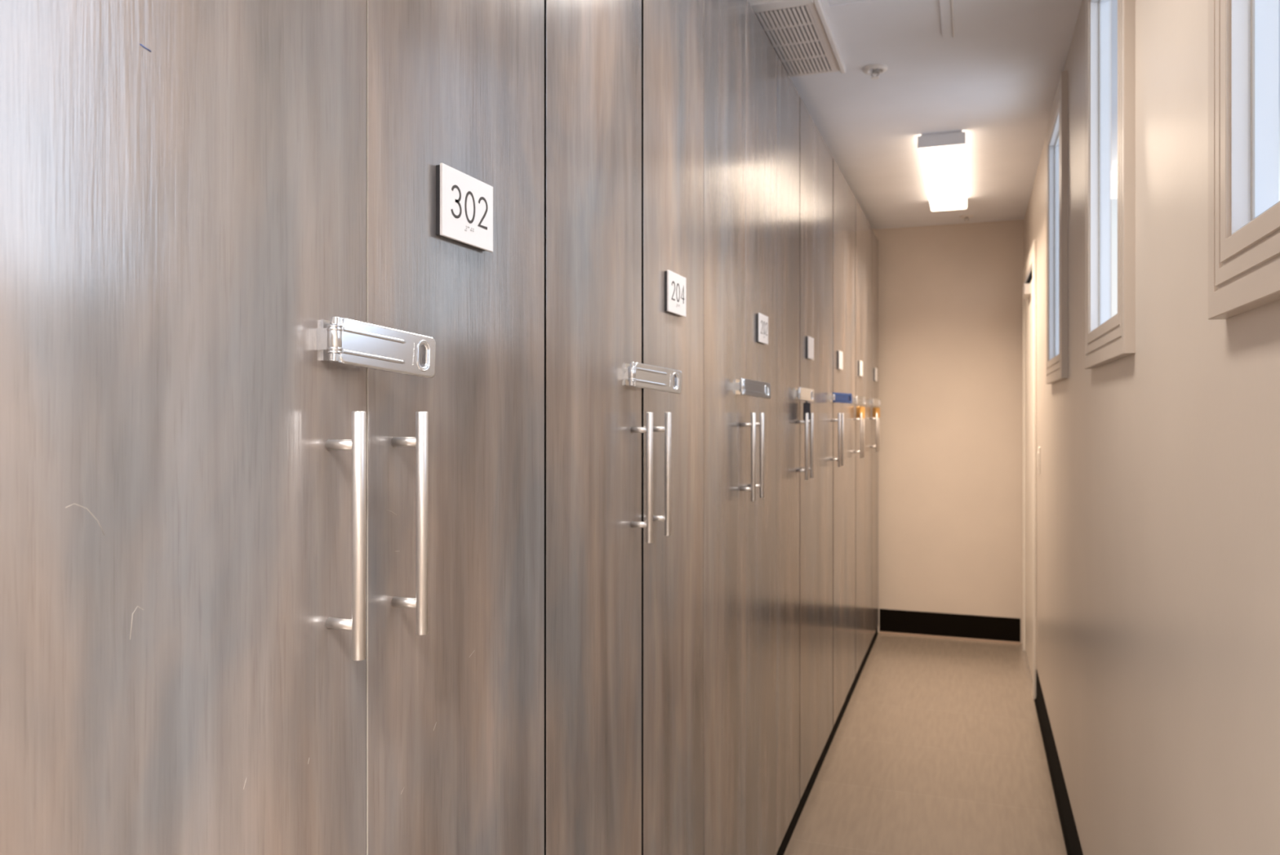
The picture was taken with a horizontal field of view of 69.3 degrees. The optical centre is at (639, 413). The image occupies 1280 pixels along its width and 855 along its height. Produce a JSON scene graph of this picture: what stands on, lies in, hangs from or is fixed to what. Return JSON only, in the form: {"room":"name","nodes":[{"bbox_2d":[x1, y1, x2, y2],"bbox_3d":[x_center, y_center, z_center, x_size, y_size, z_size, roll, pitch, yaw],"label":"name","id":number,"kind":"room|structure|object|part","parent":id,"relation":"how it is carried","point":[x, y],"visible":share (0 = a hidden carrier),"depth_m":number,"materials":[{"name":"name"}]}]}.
{"room":"storage locker corridor","nodes":[
{"label":"storage locker corridor","id":0,"kind":"room"},
{"bbox_2d":[783,631,1066,854],"bbox_3d":[-0.014,1.410,1.556,1.721,0.100,9.220,0,0,20],"label":"floor","id":1,"kind":"structure","parent":0,"point":[936,747],"depth_m":3.60,"materials":[{"name":"carpet"}]},
{"bbox_2d":[0,0,544,854],"bbox_3d":[-0.528,0.148,0.981,0.662,2.423,0.784,0,0,20],"label":"tall cabinet","id":2,"kind":"object","parent":1,"relation":"on","point":[272,272],"visible":1,"depth_m":0.76,"materials":[{"name":"brown wood"}]},
{"bbox_3d":[-0.335,0.118,0.705,0.019,2.363,0.388,0,0,20],"label":"door","id":3,"kind":"part","parent":2,"relation":"part of","materials":[{"name":"brown wood"}]},
{"bbox_3d":[-0.262,0.108,0.826,0.038,0.220,0.012,0,0,20],"label":"handle","id":4,"kind":"part","parent":2,"relation":"part of","materials":[{"name":"silver metal"}]},
{"bbox_3d":[-0.228,0.108,0.920,0.038,0.220,0.012,0,0,20],"label":"handle","id":5,"kind":"part","parent":2,"relation":"part of","materials":[{"name":"silver metal"}]},
{"bbox_3d":[-0.204,0.118,1.071,0.019,2.363,0.389,0,0,20],"label":"door","id":6,"kind":"part","parent":2,"relation":"part of","materials":[{"name":"brown wood"}]},
{"bbox_3d":[-0.195,-0.230,1.047,0.004,0.077,0.112,0,0,20],"label":"number plate","id":7,"kind":"part","parent":2,"relation":"part of","materials":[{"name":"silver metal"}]},
{"bbox_2d":[544,0,703,854],"bbox_3d":[-0.253,0.148,1.716,0.684,2.423,0.784,0,0,20],"label":"tall cabinet","id":8,"kind":"object","parent":1,"relation":"on","point":[624,79],"visible":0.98,"depth_m":1.53,"materials":[{"name":"brown wood"}]},
{"bbox_3d":[-0.071,0.117,1.441,0.019,2.361,0.384,0,0,20],"label":"door","id":9,"kind":"part","parent":8,"relation":"part of","materials":[{"name":"brown wood"}]},
{"bbox_3d":[0.004,0.108,1.564,0.038,0.220,0.012,0,0,20],"label":"handle","id":10,"kind":"part","parent":8,"relation":"part of","materials":[{"name":"silver metal"}]},
{"bbox_3d":[0.037,0.108,1.659,0.038,0.220,0.012,0,0,20],"label":"handle","id":11,"kind":"part","parent":8,"relation":"part of","materials":[{"name":"silver metal"}]},
{"bbox_3d":[0.063,0.117,1.813,0.019,2.361,0.386,0,0,20],"label":"door","id":12,"kind":"part","parent":8,"relation":"part of","materials":[{"name":"brown wood"}]},
{"bbox_3d":[0.071,-0.230,1.787,0.004,0.077,0.112,0,0,20],"label":"number plate","id":13,"kind":"part","parent":8,"relation":"part of","materials":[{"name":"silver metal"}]},
{"bbox_2d":[703,0,776,854],"bbox_3d":[0.012,0.148,2.455,0.683,2.423,0.784,0,0,20],"label":"tall cabinet","id":14,"kind":"object","parent":1,"relation":"on","point":[740,58],"visible":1,"depth_m":2.27,"materials":[{"name":"brown wood"}]},
{"bbox_3d":[0.195,0.119,2.181,0.019,2.365,0.391,0,0,20],"label":"door","id":15,"kind":"part","parent":14,"relation":"part of","materials":[{"name":"brown wood"}]},
{"bbox_3d":[0.269,0.108,2.303,0.038,0.220,0.012,0,0,20],"label":"handle","id":16,"kind":"part","parent":14,"relation":"part of","materials":[{"name":"silver metal"}]},
{"bbox_3d":[0.303,0.108,2.397,0.038,0.220,0.012,0,0,20],"label":"handle","id":17,"kind":"part","parent":14,"relation":"part of","materials":[{"name":"silver metal"}]},
{"bbox_3d":[0.327,0.119,2.550,0.019,2.365,0.391,0,0,20],"label":"door","id":18,"kind":"part","parent":14,"relation":"part of","materials":[{"name":"brown wood"}]},
{"bbox_3d":[0.337,-0.230,2.526,0.004,0.077,0.112,0,0,20],"label":"number plate","id":19,"kind":"part","parent":14,"relation":"part of","materials":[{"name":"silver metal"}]},
{"bbox_2d":[776,53,817,854],"bbox_3d":[0.267,0.148,3.197,0.661,2.423,0.784,0,0,20],"label":"tall cabinet","id":20,"kind":"object","parent":1,"relation":"on","point":[797,132],"visible":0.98,"depth_m":3.03,"materials":[{"name":"brown wood"}]},
{"bbox_3d":[0.460,0.118,2.918,0.019,2.361,0.386,0,0,20],"label":"door","id":21,"kind":"part","parent":20,"relation":"part of","materials":[{"name":"brown wood"}]},
{"bbox_3d":[0.534,0.108,3.042,0.038,0.220,0.012,0,0,20],"label":"handle","id":22,"kind":"part","parent":20,"relation":"part of","materials":[{"name":"silver metal"}]},
{"bbox_2d":[803,400,810,420],"bbox_3d":[0.556,-0.020,3.087,0.024,0.085,0.044,0,0,10],"label":"padlock","id":23,"kind":"object","parent":20,"relation":"hanging from","point":[806,406],"visible":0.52,"depth_m":3.06,"materials":[{"name":"grey metal"}]},
{"bbox_3d":[0.568,0.108,3.136,0.038,0.220,0.012,0,0,20],"label":"handle","id":24,"kind":"part","parent":20,"relation":"part of","materials":[{"name":"silver metal"}]},
{"bbox_3d":[0.594,0.118,3.291,0.019,2.361,0.386,0,0,20],"label":"door","id":25,"kind":"part","parent":20,"relation":"part of","materials":[{"name":"brown wood"}]},
{"bbox_3d":[0.602,-0.230,3.265,0.004,0.077,0.112,0,0,20],"label":"number plate","id":26,"kind":"part","parent":20,"relation":"part of","materials":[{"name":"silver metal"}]},
{"bbox_2d":[817,129,852,775],"bbox_3d":[0.548,0.148,3.931,0.693,2.423,0.784,0,0,20],"label":"tall cabinet","id":27,"kind":"object","parent":1,"relation":"on","point":[833,397],"visible":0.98,"depth_m":3.81,"materials":[{"name":"brown wood"}]},
{"bbox_3d":[0.725,0.118,3.655,0.019,2.363,0.383,0,0,20],"label":"door","id":28,"kind":"part","parent":27,"relation":"part of","materials":[{"name":"brown wood"}]},
{"bbox_3d":[0.800,0.108,3.781,0.038,0.220,0.012,0,0,20],"label":"handle","id":29,"kind":"part","parent":27,"relation":"part of","materials":[{"name":"silver metal"}]},
{"bbox_3d":[0.860,0.118,4.031,0.019,2.363,0.383,0,0,20],"label":"door","id":30,"kind":"part","parent":27,"relation":"part of","materials":[{"name":"brown wood"}]},
{"bbox_3d":[0.834,0.108,3.875,0.038,0.220,0.012,0,0,20],"label":"handle","id":31,"kind":"part","parent":27,"relation":"part of","materials":[{"name":"silver metal"}]},
{"bbox_3d":[0.867,-0.230,4.003,0.004,0.077,0.112,0,0,20],"label":"number plate","id":32,"kind":"part","parent":27,"relation":"part of","materials":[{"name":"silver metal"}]},
{"bbox_2d":[844,181,865,712],"bbox_3d":[0.799,0.148,4.675,0.663,2.423,0.784,0,0,20],"label":"tall cabinet","id":33,"kind":"object","parent":1,"relation":"on","point":[855,215],"visible":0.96,"depth_m":4.53,"materials":[{"name":"brown wood"}]},
{"bbox_3d":[0.990,0.117,4.394,0.019,2.361,0.383,0,0,20],"label":"door","id":34,"kind":"part","parent":33,"relation":"part of","materials":[{"name":"brown wood"}]},
{"bbox_3d":[1.065,0.108,4.519,0.038,0.220,0.012,0,0,20],"label":"handle","id":35,"kind":"part","parent":33,"relation":"part of","materials":[{"name":"silver metal"}]},
{"bbox_3d":[1.125,0.117,4.770,0.019,2.361,0.383,0,0,20],"label":"door","id":36,"kind":"part","parent":33,"relation":"part of","materials":[{"name":"brown wood"}]},
{"bbox_3d":[1.099,0.108,4.614,0.038,0.220,0.012,0,0,20],"label":"handle","id":37,"kind":"part","parent":33,"relation":"part of","materials":[{"name":"silver metal"}]},
{"bbox_2d":[856,404,865,417],"bbox_3d":[1.087,-0.018,4.564,0.024,0.085,0.044,0,0,45],"label":"padlock","id":38,"kind":"object","parent":33,"relation":"hanging from","point":[861,409],"visible":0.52,"depth_m":4.55,"materials":[{"name":"gold metal"}]},
{"bbox_3d":[1.133,-0.230,4.742,0.004,0.077,0.112,0,0,20],"label":"number plate","id":39,"kind":"part","parent":33,"relation":"part of","materials":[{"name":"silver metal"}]},
{"bbox_2d":[863,215,880,666],"bbox_3d":[1.064,0.148,5.413,0.663,2.423,0.784,0,0,20],"label":"tall cabinet","id":40,"kind":"object","parent":1,"relation":"on","point":[871,241],"visible":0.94,"depth_m":5.25,"materials":[{"name":"brown wood"}]},
{"bbox_3d":[1.256,0.118,5.134,0.019,2.362,0.385,0,0,20],"label":"door","id":41,"kind":"part","parent":40,"relation":"part of","materials":[{"name":"brown wood"}]},
{"bbox_3d":[1.331,0.108,5.258,0.038,0.220,0.012,0,0,20],"label":"handle","id":42,"kind":"part","parent":40,"relation":"part of","materials":[{"name":"silver metal"}]},
{"bbox_3d":[1.390,0.118,5.508,0.019,2.362,0.386,0,0,20],"label":"door","id":43,"kind":"part","parent":40,"relation":"part of","materials":[{"name":"brown wood"}]},
{"bbox_3d":[1.364,0.108,5.352,0.038,0.220,0.012,0,0,20],"label":"handle","id":44,"kind":"part","parent":40,"relation":"part of","materials":[{"name":"silver metal"}]},
{"bbox_2d":[872,405,879,417],"bbox_3d":[1.353,-0.018,5.302,0.024,0.085,0.044,0,0,45],"label":"padlock","id":45,"kind":"object","parent":40,"relation":"hanging from","point":[875,410],"visible":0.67,"depth_m":5.29,"materials":[{"name":"gold metal"}]},
{"bbox_3d":[1.398,-0.230,5.481,0.004,0.077,0.112,0,0,20],"label":"number plate","id":46,"kind":"part","parent":40,"relation":"part of","materials":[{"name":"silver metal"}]},
{"bbox_2d":[790,0,1082,229],"bbox_3d":[-0.014,-1.196,1.556,1.721,0.100,9.220,0,0,20],"label":"ceiling","id":47,"kind":"structure","parent":0,"point":[996,82],"depth_m":3.37,"materials":[{"name":"paint"}]},
{"bbox_2d":[747,0,845,77],"bbox_3d":[0.356,-1.136,2.583,0.284,0.020,1.132,0,0,20],"label":"ceiling vent","id":48,"kind":"object","parent":47,"relation":"in","point":[799,32],"visible":0.67,"depth_m":2.78,"materials":[{"name":"grey metal"}]},
{"bbox_2d":[820,0,891,9],"bbox_3d":[0.554,-1.143,2.276,0.295,0.005,0.628,0,0,20],"label":"ceiling light","id":49,"kind":"object","parent":47,"relation":"attached to","point":[834,4],"visible":1,"depth_m":2.58,"materials":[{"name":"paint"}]},
{"bbox_3d":[0.554,-1.145,2.276,0.253,0.003,0.586,0,0,20],"label":"panel","id":50,"kind":"part","parent":49,"relation":"part of","materials":[{"name":"paint"}]},
{"bbox_2d":[862,63,887,79],"bbox_3d":[0.781,-1.130,3.077,0.080,0.032,0.080,0,0,20],"label":"sprinkler head","id":51,"kind":"object","parent":47,"relation":"attached to","point":[866,69],"visible":1,"depth_m":3.07},
{"bbox_2d":[917,130,967,211],"bbox_3d":[1.442,-1.117,4.370,0.187,0.058,1.270,0,0,20],"label":"ceiling light","id":52,"kind":"object","parent":47,"relation":"attached to","point":[942,154],"visible":1,"depth_m":4.12,"materials":[{"name":"white plastic"}]},
{"bbox_2d":[938,0,955,38],"bbox_3d":[0.712,-1.138,2.185,0.036,0.016,1.295,0,0,20],"label":"cable trunking","id":53,"kind":"object","parent":47,"relation":"attached to","point":[946,6],"visible":1,"depth_m":2.66,"materials":[{"name":"paint"}]},
{"bbox_2d":[959,214,973,222],"bbox_3d":[1.896,-1.130,5.375,0.080,0.032,0.080,0,0,20],"label":"sprinkler head","id":54,"kind":"object","parent":47,"relation":"attached to","point":[963,216],"visible":1,"depth_m":5.37},
{"bbox_2d":[872,219,1023,643],"bbox_3d":[1.611,0.107,5.791,1.456,2.506,0.150,0,0,20],"label":"wall","id":55,"kind":"structure","parent":0,"point":[950,295],"depth_m":5.61,"materials":[{"name":"beige paint"}]},
{"bbox_2d":[879,608,1020,641],"bbox_3d":[1.867,1.286,5.609,0.810,0.147,0.020,0,0,20],"label":"baseboard","id":56,"kind":"structure","parent":55,"relation":"attached to","point":[961,625],"depth_m":5.61,"materials":[{"name":"black rubber"}]},
{"bbox_2d":[879,631,1020,644],"bbox_3d":[1.861,1.354,5.595,0.810,0.012,0.010,0,0,20],"label":"trim","id":57,"kind":"structure","parent":55,"relation":"attached to","point":[880,632],"depth_m":5.59,"materials":[{"name":"beige"}]},
{"bbox_2d":[1023,0,1279,854],"bbox_3d":[0.779,0.107,1.271,0.035,2.506,9.220,0,0,20],"label":"wall","id":58,"kind":"structure","parent":0,"point":[1158,480],"depth_m":1.49,"materials":[{"name":"beige paint"}]},
{"bbox_2d":[1022,240,1036,698],"bbox_3d":[2.061,0.268,4.891,0.070,2.185,1.050,0,0,20],"label":"door","id":59,"kind":"structure","parent":58,"relation":"in","point":[1029,271],"depth_m":4.93,"materials":[{"name":"paint"}]},
{"bbox_2d":[1036,446,1040,473],"bbox_3d":[1.802,0.210,4.187,0.011,0.116,0.072,0,0,20],"label":"light switch","id":60,"kind":"object","parent":58,"relation":"attached to","point":[1038,454],"visible":1,"depth_m":4.17,"materials":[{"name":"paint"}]},
{"bbox_3d":[1.805,0.210,4.186,0.006,0.116,0.072,0,0,20],"label":"plate","id":61,"kind":"part","parent":60,"relation":"part of","materials":[{"name":"paint"}]},
{"bbox_2d":[1046,70,1067,383],"bbox_3d":[1.481,-0.604,3.260,0.049,0.982,0.652,0,0,20],"label":"window","id":62,"kind":"structure","parent":58,"relation":"in","point":[1057,126],"depth_m":3.39,"materials":[{"name":"beige paint"}]},
{"bbox_3d":[1.483,-0.604,3.259,0.044,0.840,0.510,0,0,20],"label":"frame","id":63,"kind":"part","parent":62,"relation":"part of","materials":[{"name":"white plastic"}]},
{"bbox_2d":[1034,668,1083,854],"bbox_3d":[0.563,1.286,0.740,0.012,0.147,7.774,0,0,20],"label":"baseboard","id":64,"kind":"structure","parent":58,"relation":"attached to","point":[1072,842],"depth_m":3.27,"materials":[{"name":"black rubber"}]},
{"bbox_2d":[1084,0,1135,368],"bbox_3d":[1.042,-0.604,2.038,0.049,0.982,0.654,0,0,20],"label":"window","id":65,"kind":"structure","parent":58,"relation":"in","point":[1107,339],"depth_m":2.26,"materials":[{"name":"beige paint"}]},
{"bbox_3d":[1.044,-0.604,2.037,0.044,0.840,0.512,0,0,20],"label":"frame","id":66,"kind":"part","parent":65,"relation":"part of","materials":[{"name":"white plastic"}]},
{"bbox_2d":[1208,0,1279,319],"bbox_3d":[0.598,-0.604,0.803,0.049,0.982,0.651,0,0,20],"label":"window","id":67,"kind":"structure","parent":58,"relation":"in","point":[1244,205],"depth_m":1.03,"materials":[{"name":"beige paint"}]},
{"bbox_3d":[0.600,-0.604,0.802,0.044,0.840,0.509,0,0,20],"label":"frame","id":68,"kind":"part","parent":67,"relation":"part of","materials":[{"name":"white plastic"}]}
]}

